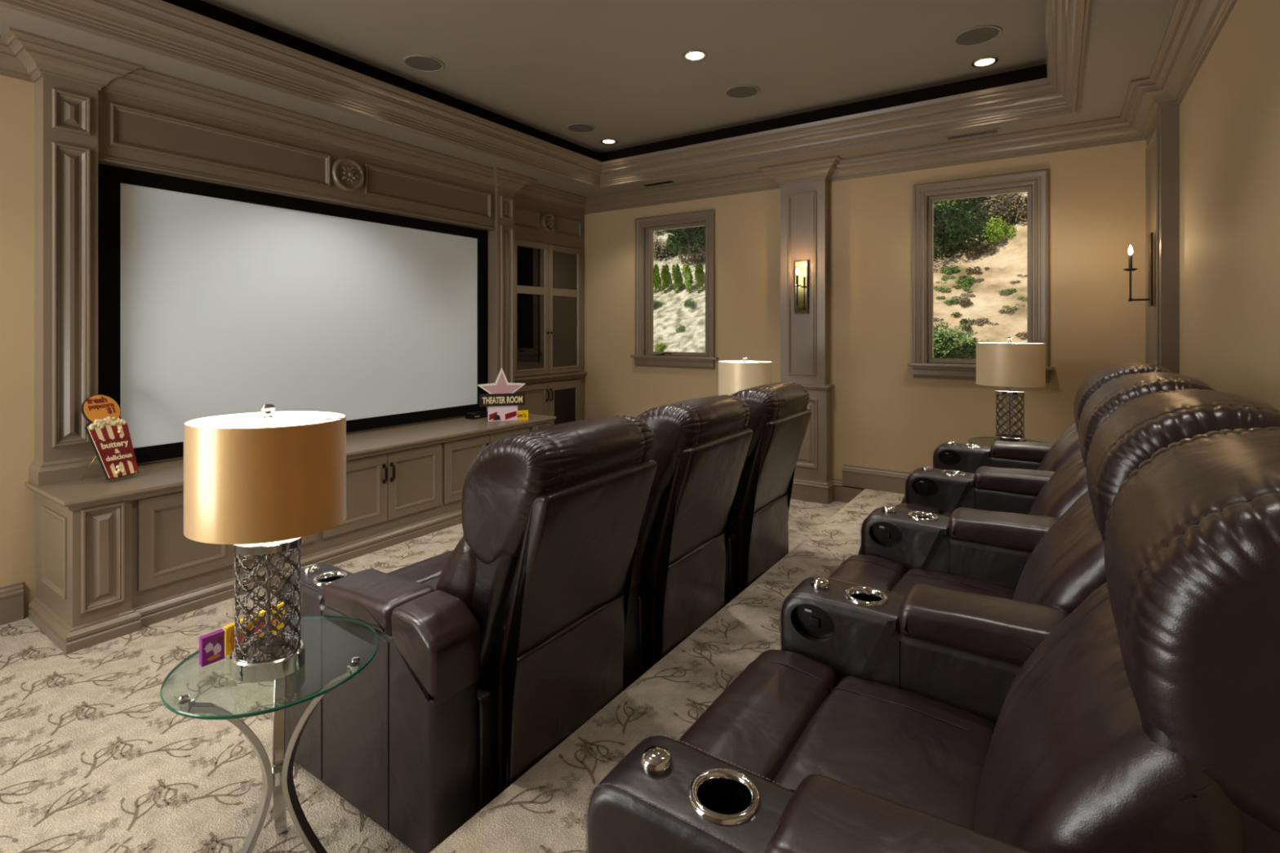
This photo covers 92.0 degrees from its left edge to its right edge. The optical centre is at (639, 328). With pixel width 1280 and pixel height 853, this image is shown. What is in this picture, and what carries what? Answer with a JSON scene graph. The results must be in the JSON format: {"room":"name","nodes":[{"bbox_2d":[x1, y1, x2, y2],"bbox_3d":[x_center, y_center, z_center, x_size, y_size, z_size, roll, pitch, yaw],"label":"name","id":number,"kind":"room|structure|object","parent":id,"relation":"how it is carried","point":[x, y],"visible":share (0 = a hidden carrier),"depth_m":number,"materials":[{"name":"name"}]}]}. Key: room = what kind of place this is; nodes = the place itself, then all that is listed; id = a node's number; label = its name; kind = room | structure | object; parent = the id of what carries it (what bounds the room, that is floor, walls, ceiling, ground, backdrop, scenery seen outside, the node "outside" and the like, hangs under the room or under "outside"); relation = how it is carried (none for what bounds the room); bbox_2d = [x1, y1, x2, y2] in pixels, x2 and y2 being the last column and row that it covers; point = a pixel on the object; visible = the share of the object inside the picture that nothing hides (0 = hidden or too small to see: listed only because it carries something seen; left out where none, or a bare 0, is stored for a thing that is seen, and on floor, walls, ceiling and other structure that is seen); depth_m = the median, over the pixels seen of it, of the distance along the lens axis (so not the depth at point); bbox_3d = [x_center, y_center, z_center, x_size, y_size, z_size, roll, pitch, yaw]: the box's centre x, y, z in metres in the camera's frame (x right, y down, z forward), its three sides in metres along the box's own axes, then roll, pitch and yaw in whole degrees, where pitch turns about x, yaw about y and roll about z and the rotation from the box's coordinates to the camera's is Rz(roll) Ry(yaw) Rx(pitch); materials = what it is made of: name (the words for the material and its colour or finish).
{"room":"home theater","nodes":[
{"label":"home theater","id":0,"kind":"room"},
{"bbox_2d":[0,75,465,617],"bbox_3d":[-3.075,-0.190,3.802,0.150,3.720,8.370,0,0,34],"label":"wall","id":1,"kind":"structure","parent":0,"point":[17,500],"depth_m":3.30,"materials":[{"name":"paint"}]},
{"bbox_2d":[0,582,23,625],"bbox_3d":[-4.279,1.452,1.858,0.026,0.195,3.500,0,0,34],"label":"baseboard","id":2,"kind":"structure","parent":1,"relation":"attached to","point":[11,596],"depth_m":3.27,"materials":[{"name":"brown paint"}]},
{"bbox_2d":[28,76,514,486],"bbox_3d":[-2.253,-0.266,4.723,0.185,2.178,3.471,0,0,34],"label":"surround","id":3,"kind":"object","parent":1,"relation":"attached to","point":[77,129],"visible":0.94,"depth_m":3.54,"materials":[{"name":"brown paint"}]},
{"bbox_2d":[97,164,487,463],"bbox_3d":[-2.305,-0.080,4.778,0.033,1.770,2.922,0,0,34],"label":"projection screen","id":4,"kind":"object","parent":3,"relation":"attached to","point":[214,299],"visible":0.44,"depth_m":4.36,"materials":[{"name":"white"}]},
{"bbox_2d":[342,165,359,184],"bbox_3d":[-2.188,-1.170,4.685,0.035,0.154,0.146,0,0,34],"label":"flower","id":5,"kind":"object","parent":3,"relation":"on","point":[350,174],"depth_m":4.69,"materials":[{"name":"brown paint"}]},
{"bbox_2d":[0,498,848,852],"bbox_3d":[-1.702,1.609,2.968,3.360,0.121,8.520,0,0,34],"label":"floor","id":6,"kind":"structure","parent":0,"point":[93,759],"depth_m":2.29,"materials":[{"name":"carpet"}]},
{"bbox_2d":[160,615,378,852],"bbox_3d":[-1.012,1.235,1.728,0.520,0.642,0.520,0,0,34],"label":"side table","id":7,"kind":"object","parent":6,"relation":"on","point":[278,780],"visible":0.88,"depth_m":1.71,"materials":[{"name":"silver glass"}]},
{"bbox_2d":[199,628,224,666],"bbox_3d":[-1.181,0.880,1.707,0.021,0.078,0.055,0,0,36],"label":"box","id":8,"kind":"object","parent":7,"relation":"on","point":[211,645],"visible":1,"depth_m":1.70,"materials":[{"name":"purple cardboard"}]},
{"bbox_2d":[204,642,213,653],"bbox_3d":[-1.180,0.872,1.692,0.001,0.027,0.022,0,0,36],"label":"print","id":9,"kind":"object","parent":8,"relation":"on","point":[209,646],"depth_m":1.69},
{"bbox_2d":[206,653,220,661],"bbox_3d":[-1.173,0.903,1.701,0.001,0.013,0.036,0,0,36],"label":"print","id":10,"kind":"object","parent":8,"relation":"attached to","point":[214,656],"depth_m":1.70},
{"bbox_2d":[212,643,221,654],"bbox_3d":[-1.169,0.883,1.708,0.001,0.031,0.022,0,0,36],"label":"print","id":11,"kind":"object","parent":8,"relation":"on","point":[217,648],"depth_m":1.71},
{"bbox_2d":[223,601,284,655],"bbox_3d":[-1.132,0.879,1.820,0.021,0.080,0.175,0,0,23],"label":"box","id":12,"kind":"object","parent":7,"relation":"on","point":[229,633],"visible":0.38,"depth_m":1.77,"materials":[{"name":"yellow cardboard"}]},
{"bbox_2d":[229,628,235,650],"bbox_3d":[-1.150,0.877,1.751,0.001,0.067,0.027,0,0,23],"label":"print","id":13,"kind":"object","parent":12,"relation":"attached to","point":[232,641],"depth_m":1.75},
{"bbox_2d":[238,628,254,644],"bbox_3d":[-1.137,0.884,1.783,0.001,0.049,0.054,0,0,23],"label":"print","id":14,"kind":"object","parent":12,"relation":"attached to","point":[241,637],"depth_m":1.77},
{"bbox_2d":[248,618,265,639],"bbox_3d":[-1.125,0.878,1.812,0.001,0.058,0.058,0,0,23],"label":"print","id":15,"kind":"object","parent":12,"relation":"attached to","point":[256,629],"depth_m":1.82},
{"bbox_2d":[271,616,279,629],"bbox_3d":[-1.103,0.882,1.864,0.001,0.044,0.045,0,0,23],"label":"print","id":16,"kind":"object","parent":12,"relation":"attached to","point":[274,621],"depth_m":1.87},
{"bbox_2d":[183,403,346,683],"bbox_3d":[-1.009,0.560,1.679,0.409,0.717,0.340,0,0,6],"label":"table lamp","id":17,"kind":"object","parent":7,"relation":"on","point":[255,483],"visible":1,"depth_m":1.58,"materials":[{"name":"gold metal"}]},
{"bbox_2d":[23,413,556,654],"bbox_3d":[-2.047,1.187,4.568,0.700,0.727,3.480,0,0,34],"label":"media console","id":18,"kind":"object","parent":6,"relation":"on","point":[115,558],"visible":0.51,"depth_m":3.37,"materials":[{"name":"brown paint"}]},
{"bbox_2d":[80,394,138,480],"bbox_3d":[-2.909,0.592,3.402,0.228,0.457,0.208,0,0,14],"label":"sign","id":19,"kind":"object","parent":18,"relation":"on","point":[108,434],"visible":1,"depth_m":3.39,"materials":[{"name":"red"}]},
{"bbox_2d":[23,413,556,511],"bbox_3d":[-2.047,0.853,4.568,0.700,0.059,3.480,0,0,34],"label":"countertop","id":20,"kind":"structure","parent":18,"relation":"on","point":[159,478],"depth_m":3.82,"materials":[{"name":"brown paint"}]},
{"bbox_2d":[465,410,488,419],"bbox_3d":[-1.499,0.797,5.737,0.102,0.050,0.220,0,0,34],"label":"media box","id":21,"kind":"object","parent":18,"relation":"on","point":[482,414],"visible":0.82,"depth_m":5.67,"materials":[{"name":"black plastic"}]},
{"bbox_2d":[476,367,525,421],"bbox_3d":[-1.237,0.584,5.528,0.430,0.477,0.030,0,0,-18],"label":"sign","id":22,"kind":"object","parent":18,"relation":"on","point":[502,402],"visible":1,"depth_m":5.52,"materials":[{"name":"pink"}]},
{"bbox_2d":[488,412,497,420],"bbox_3d":[-1.306,0.774,5.499,0.070,0.075,0.002,0,0,-18],"label":"print","id":23,"kind":"object","parent":22,"relation":"attached to","point":[492,415],"depth_m":5.50,"materials":[{"name":"red paper"}]},
{"bbox_2d":[505,410,516,419],"bbox_3d":[-1.159,0.774,5.547,0.100,0.075,0.002,0,0,-18],"label":"print","id":24,"kind":"object","parent":22,"relation":"attached to","point":[509,415],"depth_m":5.55,"materials":[{"name":"red paper"}]},
{"bbox_2d":[517,409,528,420],"bbox_3d":[-1.097,0.779,5.585,0.170,0.085,0.027,0,0,-18],"label":"box","id":25,"kind":"object","parent":18,"relation":"on","point":[522,415],"visible":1,"depth_m":5.59,"materials":[{"name":"yellow"}]},
{"bbox_2d":[276,415,657,852],"bbox_3d":[-0.659,0.931,2.336,1.227,1.218,0.886,0,0,34],"label":"recliner","id":26,"kind":"object","parent":6,"relation":"on","point":[495,648],"visible":0.98,"depth_m":1.95,"materials":[{"name":"leather"}]},
{"bbox_2d":[422,577,439,589],"bbox_3d":[-0.730,1.136,2.497,0.420,0.180,0.700,0,0,34],"label":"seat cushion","id":27,"kind":"object","parent":26,"relation":"on","point":[430,581],"depth_m":2.59,"materials":[{"name":"leather"}]},
{"bbox_2d":[434,537,476,608],"bbox_3d":[-0.457,0.894,2.313,0.348,0.508,0.664,0,0,34],"label":"lumbar cushion","id":28,"kind":"object","parent":26,"relation":"on","point":[458,577],"depth_m":1.99,"materials":[{"name":"leather"}]},
{"bbox_2d":[514,197,586,426],"bbox_3d":[-0.984,0.098,6.682,0.100,2.905,1.240,0,0,34],"label":"display cabinet","id":29,"kind":"object","parent":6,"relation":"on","point":[549,241],"visible":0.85,"depth_m":6.68,"materials":[{"name":"brown paint"}]},
{"bbox_2d":[546,217,554,227],"bbox_3d":[-0.958,-1.150,6.663,0.035,0.121,0.115,0,0,34],"label":"flower","id":30,"kind":"object","parent":29,"relation":"on","point":[550,220],"depth_m":6.66,"materials":[{"name":"brown paint"}]},
{"bbox_2d":[554,387,575,425],"bbox_3d":[-0.840,0.963,6.912,0.012,0.605,0.385,0,0,34],"label":"grille","id":31,"kind":"object","parent":29,"relation":"attached to","point":[564,397],"depth_m":6.90,"materials":[{"name":"black plastic"}]},
{"bbox_2d":[622,395,752,690],"bbox_3d":[-0.164,0.931,3.070,1.227,1.218,0.886,0,0,34],"label":"recliner","id":32,"kind":"object","parent":6,"relation":"on","point":[700,446],"visible":0.56,"depth_m":2.70,"materials":[{"name":"leather"}]},
{"bbox_2d":[724,382,812,606],"bbox_3d":[0.382,0.931,3.881,1.227,1.218,1.073,0,0,34],"label":"recliner","id":33,"kind":"object","parent":6,"relation":"on","point":[780,417],"visible":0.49,"depth_m":3.44,"materials":[{"name":"leather"}]},
{"bbox_3d":[0.780,1.235,4.611,0.520,0.642,0.520,0,0,-6],"label":"side table","id":34,"kind":"object","parent":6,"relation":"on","visible":0},
{"bbox_2d":[718,355,772,395],"bbox_3d":[0.785,0.560,4.620,0.409,0.717,0.341,0,0,24],"label":"table lamp","id":35,"kind":"object","parent":34,"relation":"on","point":[734,376],"visible":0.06,"depth_m":4.48,"materials":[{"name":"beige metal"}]},
{"bbox_2d":[0,0,1177,197],"bbox_3d":[-0.811,-1.770,2.367,5.210,0.560,8.220,0,0,34],"label":"ceiling","id":36,"kind":"structure","parent":0,"point":[536,68],"depth_m":4.08,"materials":[{"name":"paint"}]},
{"bbox_2d":[403,54,444,71],"bbox_3d":[-1.488,-1.826,4.258,0.272,0.006,0.272,0,0,34],"label":"ceiling speaker","id":37,"kind":"object","parent":36,"relation":"attached to","point":[422,63],"visible":1,"depth_m":4.25,"materials":[{"name":"paint"}]},
{"bbox_2d":[0,0,1089,188],"bbox_3d":[-0.708,-1.579,2.412,4.120,0.222,7.100,0,0,34],"label":"trim","id":38,"kind":"structure","parent":36,"relation":"attached to","point":[160,27],"depth_m":4.31,"materials":[{"name":"brown paint"}]},
{"bbox_2d":[566,123,595,133],"bbox_3d":[-0.535,-1.826,5.630,0.272,0.006,0.272,0,0,34],"label":"ceiling speaker","id":39,"kind":"object","parent":36,"relation":"attached to","point":[575,127],"visible":1,"depth_m":5.62,"materials":[{"name":"grey"}]},
{"bbox_2d":[600,138,617,144],"bbox_3d":[-0.303,-1.825,6.028,0.164,0.007,0.164,0,0,34],"label":"recessed light","id":40,"kind":"object","parent":36,"relation":"in","point":[606,141],"visible":1,"depth_m":6.03,"materials":[{"name":"beige"}]},
{"bbox_2d":[682,49,706,62],"bbox_3d":[0.367,-1.825,4.136,0.164,0.007,0.164,0,0,34],"label":"recessed light","id":41,"kind":"object","parent":36,"relation":"in","point":[694,55],"visible":1,"depth_m":4.14,"materials":[{"name":"silver metal"}]},
{"bbox_2d":[724,84,759,98],"bbox_3d":[0.789,-1.826,4.768,0.272,0.006,0.272,0,0,34],"label":"ceiling speaker","id":42,"kind":"object","parent":36,"relation":"attached to","point":[740,91],"visible":1,"depth_m":4.76,"materials":[{"name":"grey"}]},
{"bbox_2d":[944,127,1000,141],"bbox_3d":[2.537,-1.485,4.723,0.370,0.010,0.124,0,0,34],"label":"ceiling vent","id":43,"kind":"object","parent":36,"relation":"in","point":[993,131],"visible":1,"depth_m":4.72,"materials":[{"name":"metal"}]},
{"bbox_2d":[952,25,1002,46],"bbox_3d":[2.104,-1.826,3.857,0.272,0.006,0.272,0,0,34],"label":"ceiling speaker","id":44,"kind":"object","parent":36,"relation":"attached to","point":[979,35],"visible":1,"depth_m":3.85,"materials":[{"name":"grey"}]},
{"bbox_2d":[971,56,998,67],"bbox_3d":[2.360,-1.825,4.234,0.164,0.007,0.164,0,0,34],"label":"recessed light","id":45,"kind":"object","parent":36,"relation":"in","point":[985,61],"visible":1,"depth_m":4.23,"materials":[{"name":"beige"}]},
{"bbox_2d":[429,488,904,852],"bbox_3d":[0.583,1.534,1.428,2.150,0.271,8.520,0,0,34],"label":"floor","id":46,"kind":"structure","parent":0,"point":[544,811],"depth_m":2.28,"materials":[{"name":"carpet"}]},
{"bbox_2d":[585,426,1279,852],"bbox_3d":[0.586,0.781,1.105,1.227,1.218,0.886,0,0,34],"label":"recliner","id":47,"kind":"object","parent":46,"relation":"on","point":[1147,720],"visible":1,"depth_m":0.91,"materials":[{"name":"leather"}]},
{"bbox_2d":[772,675,995,830],"bbox_3d":[0.514,0.986,1.265,0.420,0.180,0.700,0,0,34],"label":"seat cushion","id":48,"kind":"object","parent":47,"relation":"on","point":[905,748],"depth_m":1.34,"materials":[{"name":"leather"}]},
{"bbox_2d":[973,582,1243,852],"bbox_3d":[0.787,0.744,1.081,0.348,0.508,0.664,0,0,34],"label":"lumbar cushion","id":49,"kind":"object","parent":47,"relation":"on","point":[1075,757],"depth_m":0.86,"materials":[{"name":"leather"}]},
{"bbox_2d":[968,436,1048,444],"bbox_3d":[2.503,1.085,4.162,0.520,0.642,0.520,0,0,-6],"label":"side table","id":50,"kind":"object","parent":46,"relation":"on","point":[979,437],"visible":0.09,"depth_m":4.31,"materials":[{"name":"clear glass"}]},
{"bbox_2d":[976,337,1045,441],"bbox_3d":[2.483,0.410,4.151,0.409,0.717,0.340,0,0,34],"label":"table lamp","id":51,"kind":"object","parent":50,"relation":"on","point":[1009,364],"visible":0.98,"depth_m":4.05,"materials":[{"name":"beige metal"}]},
{"bbox_2d":[779,388,1279,724],"bbox_3d":[1.080,0.781,1.839,1.227,1.218,0.886,0,0,34],"label":"recliner","id":52,"kind":"object","parent":46,"relation":"on","point":[958,642],"visible":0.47,"depth_m":1.58,"materials":[{"name":"leather"}]},
{"bbox_2d":[890,568,1014,599],"bbox_3d":[1.009,0.986,1.999,0.420,0.180,0.700,0,0,34],"label":"seat cushion","id":53,"kind":"object","parent":52,"relation":"on","point":[900,582],"depth_m":2.20,"materials":[{"name":"leather"}]},
{"bbox_2d":[1012,490,1106,613],"bbox_3d":[1.281,0.744,1.815,0.348,0.508,0.664,0,0,34],"label":"lumbar cushion","id":54,"kind":"object","parent":52,"relation":"on","point":[1067,564],"depth_m":1.66,"materials":[{"name":"leather"}]},
{"bbox_2d":[857,372,1215,591],"bbox_3d":[1.575,0.781,2.572,1.227,1.218,0.886,0,0,34],"label":"recliner","id":55,"kind":"object","parent":46,"relation":"on","point":[992,547],"visible":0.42,"depth_m":2.32,"materials":[{"name":"leather"}]},
{"bbox_2d":[1028,448,1088,518],"bbox_3d":[1.776,0.744,2.549,0.348,0.508,0.664,0,0,34],"label":"lumbar cushion","id":56,"kind":"object","parent":55,"relation":"on","point":[1069,482],"depth_m":2.40,"materials":[{"name":"leather"}]},
{"bbox_2d":[901,362,1172,515],"bbox_3d":[2.121,0.781,3.384,1.227,1.218,1.073,0,0,34],"label":"recliner","id":57,"kind":"object","parent":46,"relation":"on","point":[1003,476],"visible":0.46,"depth_m":3.13,"materials":[{"name":"leather"}]},
{"bbox_2d":[1037,422,1079,471],"bbox_3d":[2.270,0.744,3.283,0.348,0.508,0.664,0,0,34],"label":"lumbar cushion","id":58,"kind":"object","parent":57,"relation":"on","point":[1051,460],"depth_m":3.16,"materials":[{"name":"leather"}]},
{"bbox_2d":[584,140,1146,479],"bbox_3d":[1.542,-0.190,5.859,5.510,3.720,0.200,0,0,34],"label":"wall","id":59,"kind":"structure","parent":0,"point":[883,416],"depth_m":5.36,"materials":[{"name":"paint"}]},
{"bbox_2d":[630,208,718,369],"bbox_3d":[0.368,-0.399,6.546,1.045,1.622,0.152,0,0,34],"label":"window","id":60,"kind":"structure","parent":59,"relation":"in","point":[644,356],"depth_m":6.58,"materials":[{"name":"brown paint"}]},
{"bbox_2d":[774,179,834,504],"bbox_3d":[1.498,0.098,5.664,0.507,2.905,0.171,0,0,34],"label":"pilaster","id":61,"kind":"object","parent":59,"relation":"attached to","point":[805,206],"depth_m":5.58,"materials":[{"name":"brown paint"}]},
{"bbox_2d":[793,260,808,313],"bbox_3d":[1.428,-0.380,5.565,0.124,0.480,0.146,0,0,34],"label":"wall sconce","id":62,"kind":"object","parent":61,"relation":"attached to","point":[801,267],"visible":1,"depth_m":5.60,"materials":[{"name":"metal"}]},
{"bbox_2d":[831,478,842,502],"bbox_3d":[1.774,1.452,5.566,0.102,0.195,0.026,0,0,34],"label":"baseboard","id":63,"kind":"structure","parent":59,"relation":"attached to","point":[837,483],"depth_m":5.56,"materials":[{"name":"brown paint"}]},
{"bbox_2d":[842,485,864,502],"bbox_3d":[1.899,1.475,5.484,0.198,0.150,0.022,0,0,34],"label":"step","id":64,"kind":"structure","parent":59,"relation":"attached to","point":[849,494],"depth_m":5.50,"materials":[{"name":"brown paint"}]},
{"bbox_2d":[842,464,911,493],"bbox_3d":[2.727,1.312,4.923,2.198,0.195,0.026,0,0,34],"label":"baseboard","id":65,"kind":"structure","parent":59,"relation":"attached to","point":[872,478],"depth_m":5.38,"materials":[{"name":"brown paint"}]},
{"bbox_2d":[906,168,1054,383],"bbox_3d":[2.713,-0.399,4.966,1.030,1.622,0.152,0,0,34],"label":"window","id":66,"kind":"structure","parent":59,"relation":"in","point":[1035,183],"depth_m":4.98,"materials":[{"name":"brown paint"}]},
{"bbox_2d":[1179,0,1279,410],"bbox_3d":[1.370,-0.190,0.807,0.150,3.720,8.370,0,0,34],"label":"wall","id":67,"kind":"structure","parent":0,"point":[1229,113],"depth_m":2.54,"materials":[{"name":"paint"}]},
{"bbox_2d":[0,0,1237,214],"bbox_3d":[-0.811,-1.412,2.367,5.210,0.154,8.220,0,0,34],"label":"trim","id":68,"kind":"structure","parent":67,"relation":"attached to","point":[1194,26],"depth_m":4.40,"materials":[{"name":"brown paint"}]},
{"bbox_2d":[1123,232,1153,306],"bbox_3d":[3.241,-0.380,4.026,0.146,0.470,0.116,0,0,34],"label":"wall sconce","id":69,"kind":"object","parent":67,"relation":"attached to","point":[1130,268],"visible":1,"depth_m":3.97,"materials":[{"name":"brown metal"}]},
{"bbox_2d":[1145,106,1179,373],"bbox_3d":[3.396,0.022,4.037,0.099,2.755,0.750,0,0,34],"label":"trim","id":70,"kind":"structure","parent":67,"relation":"attached to","point":[1162,141],"depth_m":3.74,"materials":[{"name":"brown paint"}]},
{"label":"outside","id":71,"kind":"structure","parent":0,"visible":0},
{"bbox_2d":[653,192,1026,358],"bbox_3d":[7.208,-8.426,27.700,45.000,25.165,40.000,0,0,34],"label":"hillside","id":72,"kind":"structure","parent":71,"point":[1010,260],"depth_m":14.03,"materials":[{"name":"sand"}]},
{"bbox_2d":[653,264,662,293],"bbox_3d":[0.451,-1.458,17.913,0.309,0.849,0.355,0,0,-31],"label":"shrub","id":73,"kind":"object","parent":72,"relation":"on","point":[657,283],"visible":0.84,"depth_m":17.86,"materials":[{"name":"green plant"}]},
{"bbox_2d":[653,341,667,351],"bbox_3d":[0.495,0.439,14.990,0.444,0.289,0.336,0,0,-41],"label":"bush","id":74,"kind":"object","parent":72,"relation":"on","point":[658,347],"visible":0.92,"depth_m":14.90,"materials":[{"name":"green plant"}]},
{"bbox_2d":[660,263,672,293],"bbox_3d":[0.758,-1.444,17.700,0.350,0.849,0.312,0,0,14],"label":"shrub","id":75,"kind":"object","parent":72,"relation":"on","point":[666,277],"visible":1,"depth_m":17.66,"materials":[{"name":"green plant"}]},
{"bbox_2d":[653,233,680,260],"bbox_3d":[0.920,-2.707,20.494,1.481,0.964,1.119,0,0,18],"label":"bush","id":76,"kind":"object","parent":72,"relation":"on","point":[659,247],"visible":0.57,"depth_m":20.32,"materials":[{"name":"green plant"}]},
{"bbox_2d":[671,263,683,293],"bbox_3d":[1.062,-1.432,17.521,0.351,0.849,0.313,0,0,-7],"label":"shrub","id":77,"kind":"object","parent":72,"relation":"on","point":[677,275],"visible":1,"depth_m":17.47,"materials":[{"name":"green plant"}]},
{"bbox_2d":[664,231,689,255],"bbox_3d":[1.383,-2.889,20.536,1.119,0.964,1.481,0,0,6],"label":"bush","id":78,"kind":"object","parent":72,"relation":"on","point":[668,240],"visible":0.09,"depth_m":20.16,"materials":[{"name":"green plant"}]},
{"bbox_2d":[667,226,705,257],"bbox_3d":[2.090,-3.211,19.498,2.898,2.046,2.320,0,0,-13],"label":"tree","id":79,"kind":"object","parent":72,"relation":"on","point":[693,234],"visible":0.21,"depth_m":18.61,"materials":[{"name":"green plant"}]},
{"bbox_2d":[681,262,693,293],"bbox_3d":[1.351,-1.421,17.347,0.317,0.849,0.355,0,0,30],"label":"shrub","id":80,"kind":"object","parent":72,"relation":"on","point":[687,274],"visible":1,"depth_m":17.26,"materials":[{"name":"green plant"}]},
{"bbox_2d":[683,297,695,308],"bbox_3d":[1.323,-0.685,16.425,0.336,0.289,0.444,0,0,3],"label":"bush","id":81,"kind":"object","parent":72,"relation":"on","point":[691,303],"visible":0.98,"depth_m":16.34,"materials":[{"name":"green plant"}]},
{"bbox_2d":[677,241,705,264],"bbox_3d":[1.748,-2.382,19.297,0.980,0.843,1.296,0,0,32],"label":"bush","id":82,"kind":"object","parent":72,"relation":"on","point":[701,254],"visible":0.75,"depth_m":18.96,"materials":[{"name":"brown plant"}]},
{"bbox_2d":[694,262,705,293],"bbox_3d":[1.674,-1.409,17.105,0.350,0.849,0.312,0,0,15],"label":"shrub","id":83,"kind":"object","parent":72,"relation":"on","point":[700,275],"visible":0.98,"depth_m":17.06,"materials":[{"name":"green plant"}]},
{"bbox_2d":[933,321,956,351],"bbox_3d":[5.570,0.164,11.650,0.700,0.602,0.925,0,0,12],"label":"bush","id":84,"kind":"object","parent":72,"relation":"on","point":[942,332],"visible":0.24,"depth_m":11.39,"materials":[{"name":"green plant"}]},
{"bbox_2d":[939,266,959,274],"bbox_3d":[7.094,-1.349,14.177,0.361,0.198,0.359,0,0,-14],"label":"grass tuft","id":85,"kind":"object","parent":72,"relation":"on","point":[950,269],"visible":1,"depth_m":14.10,"materials":[{"name":"green plant"}]},
{"bbox_2d":[943,298,958,305],"bbox_3d":[6.525,-0.555,12.976,0.268,0.147,0.266,0,0,6],"label":"grass tuft","id":86,"kind":"object","parent":72,"relation":"on","point":[948,301],"visible":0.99,"depth_m":12.92,"materials":[{"name":"green plant"}]},
{"bbox_2d":[933,324,978,359],"bbox_3d":[5.545,0.299,11.226,0.875,0.747,1.137,0,0,-32],"label":"bush","id":87,"kind":"object","parent":72,"relation":"on","point":[962,338],"visible":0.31,"depth_m":11.06,"materials":[{"name":"green plant"}]},
{"bbox_2d":[933,334,982,359],"bbox_3d":[5.682,0.427,11.076,0.770,0.663,1.018,0,0,-19],"label":"bush","id":88,"kind":"object","parent":72,"relation":"on","point":[966,352],"visible":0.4,"depth_m":10.87,"materials":[{"name":"green plant"}]},
{"bbox_2d":[950,295,971,302],"bbox_3d":[6.712,-0.603,12.948,0.344,0.189,0.342,0,0,-6],"label":"grass tuft","id":89,"kind":"object","parent":72,"relation":"on","point":[961,299],"visible":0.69,"depth_m":12.92,"materials":[{"name":"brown plant"}]},
{"bbox_2d":[933,199,991,262],"bbox_3d":[7.167,-2.244,14.678,2.083,1.470,1.667,0,0,13],"label":"tree","id":90,"kind":"object","parent":72,"relation":"on","point":[951,236],"visible":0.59,"depth_m":14.26,"materials":[{"name":"green plant"}]},
{"bbox_2d":[955,276,975,284],"bbox_3d":[7.179,-1.051,13.643,0.360,0.198,0.358,0,0,-23],"label":"grass tuft","id":91,"kind":"object","parent":72,"relation":"on","point":[958,280],"visible":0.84,"depth_m":13.58,"materials":[{"name":"green plant"}]},
{"bbox_2d":[959,299,974,307],"bbox_3d":[6.720,-0.507,12.716,0.317,0.175,0.320,0,0,11],"label":"grass tuft","id":92,"kind":"object","parent":72,"relation":"on","point":[963,304],"visible":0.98,"depth_m":12.65,"materials":[{"name":"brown plant"}]},
{"bbox_2d":[939,199,999,235],"bbox_3d":[8.206,-2.810,15.502,1.647,1.084,1.272,0,0,10],"label":"bush","id":93,"kind":"object","parent":72,"relation":"on","point":[954,201],"visible":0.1,"depth_m":15.25,"materials":[{"name":"green plant"}]},
{"bbox_2d":[933,195,1006,220],"bbox_3d":[8.081,-3.393,16.009,2.717,1.918,2.174,0,0,26],"label":"tree","id":94,"kind":"object","parent":72,"relation":"on","point":[936,204],"visible":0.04,"depth_m":15.41,"materials":[{"name":"green plant"}]},
{"bbox_2d":[964,266,981,274],"bbox_3d":[7.489,-1.309,13.917,0.347,0.191,0.345,0,0,28],"label":"grass tuft","id":95,"kind":"object","parent":72,"relation":"on","point":[975,270],"visible":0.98,"depth_m":13.84,"materials":[{"name":"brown plant"}]},
{"bbox_2d":[969,317,989,325],"bbox_3d":[6.516,-0.138,11.874,0.303,0.166,0.301,0,0,-25],"label":"grass tuft","id":96,"kind":"object","parent":72,"relation":"on","point":[980,320],"visible":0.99,"depth_m":11.82,"materials":[{"name":"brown plant"}]},
{"bbox_2d":[963,239,997,259],"bbox_3d":[7.986,-1.858,14.494,0.740,0.482,0.560,0,0,9],"label":"bush","id":97,"kind":"object","parent":72,"relation":"on","point":[988,246],"visible":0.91,"depth_m":14.38,"materials":[{"name":"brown plant"}]},
{"bbox_2d":[968,192,1026,226],"bbox_3d":[8.892,-2.993,15.184,1.259,1.084,1.666,0,0,-42],"label":"bush","id":98,"kind":"object","parent":72,"relation":"on","point":[1023,197],"visible":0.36,"depth_m":14.99,"materials":[{"name":"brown plant"}]},
{"bbox_2d":[981,215,1016,242],"bbox_3d":[8.473,-2.353,14.768,1.008,0.663,0.776,0,0,-29],"label":"bush","id":99,"kind":"object","parent":72,"relation":"on","point":[998,231],"visible":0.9,"depth_m":14.53,"materials":[{"name":"green plant"}]},
{"bbox_2d":[983,193,1026,226],"bbox_3d":[9.169,-2.934,15.034,1.481,0.964,1.119,0,0,20],"label":"bush","id":100,"kind":"object","parent":72,"relation":"on","point":[1011,215],"visible":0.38,"depth_m":14.86,"materials":[{"name":"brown plant"}]},
{"bbox_2d":[998,307,1017,314],"bbox_3d":[7.254,-0.343,12.180,0.309,0.169,0.307,0,0,-39],"label":"grass tuft","id":101,"kind":"object","parent":72,"relation":"on","point":[1007,309],"visible":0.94,"depth_m":12.13,"materials":[{"name":"green plant"}]},
{"bbox_2d":[998,288,1017,294],"bbox_3d":[7.635,-0.768,12.835,0.293,0.161,0.291,0,0,-18],"label":"grass tuft","id":102,"kind":"object","parent":72,"relation":"on","point":[1008,289],"visible":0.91,"depth_m":12.79,"materials":[{"name":"green plant"}]},
{"bbox_2d":[1014,331,1026,339],"bbox_3d":[6.945,0.115,11.157,0.290,0.159,0.288,0,0,6],"label":"grass tuft","id":103,"kind":"object","parent":72,"relation":"on","point":[1023,333],"visible":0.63,"depth_m":11.13,"materials":[{"name":"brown plant"}]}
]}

